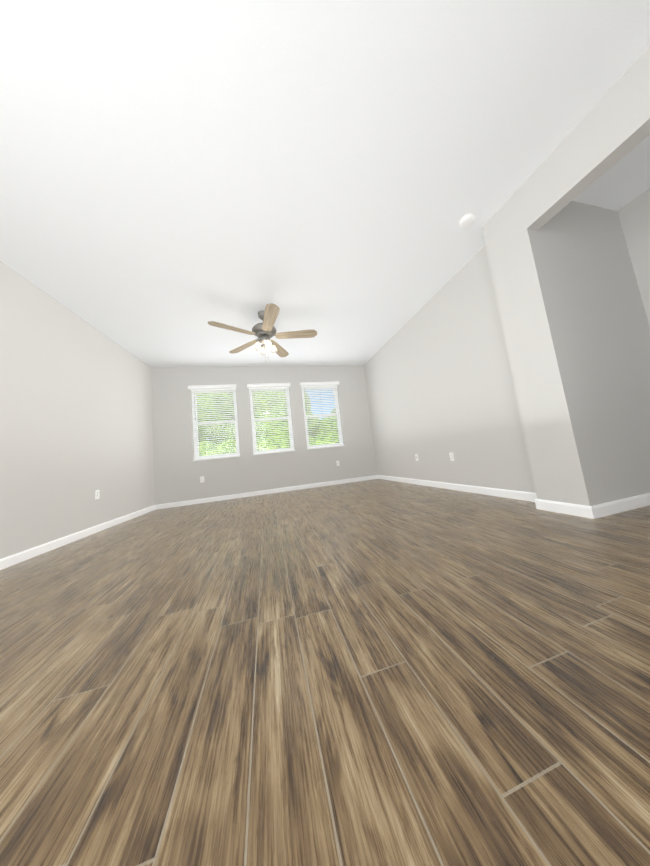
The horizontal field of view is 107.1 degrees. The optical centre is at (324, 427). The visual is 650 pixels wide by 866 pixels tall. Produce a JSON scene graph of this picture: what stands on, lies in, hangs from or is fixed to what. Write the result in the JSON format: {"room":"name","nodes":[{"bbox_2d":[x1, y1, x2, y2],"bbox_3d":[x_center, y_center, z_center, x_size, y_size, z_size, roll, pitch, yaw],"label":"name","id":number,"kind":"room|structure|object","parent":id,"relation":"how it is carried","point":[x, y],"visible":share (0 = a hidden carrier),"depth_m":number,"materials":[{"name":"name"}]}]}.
{"room":"empty living room","nodes":[
{"label":"empty living room","id":0,"kind":"room"},
{"bbox_2d":[0,261,154,558],"bbox_3d":[-2.829,-0.255,1.425,0.200,2.740,6.976,-5,-7,-11],"label":"wall","id":1,"kind":"structure","parent":0,"point":[76,421],"depth_m":2.71,"materials":[{"name":"grey paint"}]},
{"bbox_2d":[0,505,155,569],"bbox_3d":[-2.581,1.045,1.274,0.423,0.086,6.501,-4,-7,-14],"label":"baseboard","id":2,"kind":"structure","parent":1,"relation":"attached to","point":[19,557],"depth_m":2.58,"materials":[{"name":"white wood"}]},
{"bbox_2d":[95,490,99,498],"bbox_3d":[-2.948,0.866,3.112,0.008,0.115,0.070,-5,-7,-11],"label":"electrical outlet","id":3,"kind":"object","parent":1,"relation":"attached to","point":[97,494],"visible":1,"depth_m":3.10,"materials":[{"name":"white plastic"}]},
{"bbox_2d":[152,365,377,504],"bbox_3d":[-1.179,0.018,5.271,5.040,2.740,0.250,-4,-7,-14],"label":"wall","id":4,"kind":"structure","parent":0,"point":[179,472],"depth_m":5.04,"materials":[{"name":"grey paint"}]},
{"bbox_2d":[192,388,239,459],"bbox_3d":[-2.277,-0.094,5.041,0.870,1.460,0.077,-4,-7,-14],"label":"window","id":5,"kind":"structure","parent":4,"relation":"in","point":[227,454],"depth_m":5.01,"materials":[{"name":"clear glass"}]},
{"bbox_2d":[188,384,239,459],"bbox_3d":[-2.247,-0.135,4.910,0.914,1.481,0.140,-4,-7,-14],"label":"window blind","id":6,"kind":"object","parent":5,"relation":"attached to","point":[216,389],"visible":0.96,"depth_m":4.95,"materials":[{"name":"white plastic"}]},
{"bbox_2d":[193,456,239,460],"bbox_3d":[-2.175,0.624,4.859,0.878,0.022,0.136,-4,-7,-14],"label":"sill","id":7,"kind":"structure","parent":4,"relation":"attached to","point":[216,458],"depth_m":4.79,"materials":[{"name":"white wood"}]},
{"bbox_2d":[156,475,375,509],"bbox_3d":[-0.939,1.305,5.008,4.499,0.086,0.014,-4,-7,-14],"label":"baseboard","id":8,"kind":"structure","parent":4,"relation":"attached to","point":[190,502],"depth_m":4.90,"materials":[{"name":"white wood"}]},
{"bbox_2d":[249,388,293,453],"bbox_3d":[-1.181,-0.179,5.321,0.870,1.460,0.077,-4,-7,-14],"label":"window","id":9,"kind":"structure","parent":4,"relation":"in","point":[268,450],"depth_m":5.29,"materials":[{"name":"white plastic"}]},
{"bbox_2d":[247,383,293,453],"bbox_3d":[-1.151,-0.220,5.191,0.914,1.481,0.140,-4,-7,-14],"label":"window blind","id":10,"kind":"object","parent":9,"relation":"attached to","point":[274,387],"visible":0.96,"depth_m":5.23,"materials":[{"name":"white plastic"}]},
{"bbox_2d":[253,450,294,454],"bbox_3d":[-1.079,0.540,5.139,0.878,0.022,0.136,-4,-7,-14],"label":"sill","id":11,"kind":"structure","parent":4,"relation":"attached to","point":[273,452],"depth_m":5.07,"materials":[{"name":"white wood"}]},
{"bbox_2d":[301,387,342,448],"bbox_3d":[-0.079,-0.264,5.602,0.870,1.460,0.077,-4,-7,-14],"label":"window","id":12,"kind":"structure","parent":4,"relation":"in","point":[324,423],"depth_m":5.58,"materials":[{"name":"clear glass"}]},
{"bbox_2d":[300,381,343,448],"bbox_3d":[-0.049,-0.305,5.472,0.914,1.481,0.140,-4,-7,-14],"label":"window blind","id":13,"kind":"object","parent":12,"relation":"attached to","point":[314,385],"visible":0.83,"depth_m":5.51,"materials":[{"name":"white plastic"}]},
{"bbox_2d":[307,445,344,449],"bbox_3d":[0.023,0.454,5.420,0.878,0.022,0.136,-4,-7,-14],"label":"sill","id":14,"kind":"structure","parent":4,"relation":"attached to","point":[325,447],"depth_m":5.35,"materials":[{"name":"white wood"}]},
{"bbox_2d":[0,479,649,865],"bbox_3d":[-0.021,0.923,1.943,6.700,0.060,6.950,-4,-7,-14],"label":"floor","id":15,"kind":"structure","parent":0,"point":[376,673],"depth_m":0.69,"materials":[{"name":"brown wood"}]},
{"bbox_2d":[0,0,649,367],"bbox_3d":[-0.320,-1.873,2.269,6.700,0.120,6.950,-4,-7,-14],"label":"ceiling","id":16,"kind":"structure","parent":0,"point":[176,176],"depth_m":1.64,"materials":[{"name":"white paint"}]},
{"bbox_2d":[207,303,316,360],"bbox_3d":[-0.809,-1.279,3.343,1.408,0.701,1.400,-4,-7,-14],"label":"ceiling fan","id":17,"kind":"object","parent":16,"relation":"hanging from","point":[264,332],"visible":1,"depth_m":3.31,"materials":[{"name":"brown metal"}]},
{"bbox_2d":[459,212,475,227],"bbox_3d":[1.363,-1.970,2.295,0.140,0.037,0.140,-4,-7,-14],"label":"smoke detector","id":18,"kind":"object","parent":16,"relation":"attached to","point":[467,220],"visible":1,"depth_m":2.27,"materials":[{"name":"white plastic"}]},
{"bbox_2d":[364,244,535,492],"bbox_3d":[1.578,-0.408,4.156,0.200,2.740,3.810,-4,-7,-14],"label":"wall","id":19,"kind":"structure","parent":0,"point":[439,379],"depth_m":3.19,"materials":[{"name":"grey paint"}]},
{"bbox_2d":[449,452,453,460],"bbox_3d":[1.748,0.402,3.313,0.008,0.115,0.070,-4,-7,-14],"label":"electrical outlet","id":20,"kind":"object","parent":19,"relation":"attached to","point":[451,456],"visible":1,"depth_m":3.31,"materials":[{"name":"white plastic"}]},
{"bbox_2d":[376,475,535,501],"bbox_3d":[1.647,0.892,3.846,0.014,0.086,3.539,-4,-7,-14],"label":"baseboard","id":21,"kind":"structure","parent":19,"relation":"attached to","point":[519,495],"depth_m":3.05,"materials":[{"name":"white wood"}]},
{"bbox_2d":[482,46,649,505],"bbox_3d":[2.801,-0.917,0.916,1.480,2.740,3.140,-4,-7,-14],"label":"wall","id":22,"kind":"structure","parent":0,"point":[571,280],"depth_m":2.00,"materials":[{"name":"grey paint"}]},
{"bbox_2d":[528,495,587,517],"bbox_3d":[1.888,0.643,1.937,0.014,0.086,0.345,-4,-7,-14],"label":"baseboard","id":23,"kind":"structure","parent":22,"relation":"attached to","point":[553,506],"depth_m":1.92,"materials":[{"name":"white wood"}]},
{"bbox_2d":[584,493,649,518],"bbox_3d":[2.554,0.568,1.898,1.294,0.086,0.014,-4,-7,-14],"label":"baseboard","id":24,"kind":"structure","parent":22,"relation":"attached to","point":[614,507],"depth_m":1.80,"materials":[{"name":"white wood"}]},
{"label":"outside","id":25,"kind":"structure","parent":0,"visible":0},
{"bbox_3d":[-1.177,4.490,28.016,75.000,0.150,44.750,-4,-7,-14],"label":"ground","id":26,"kind":"structure","parent":25,"visible":0},
{"bbox_2d":[197,390,338,455],"bbox_3d":[2.134,-0.558,21.295,33.567,8.676,10.674,-4,-7,-14],"label":"trees","id":27,"kind":"object","parent":26,"relation":"on","point":[227,444],"depth_m":15.93,"materials":[{"name":"green plant"}]}
]}

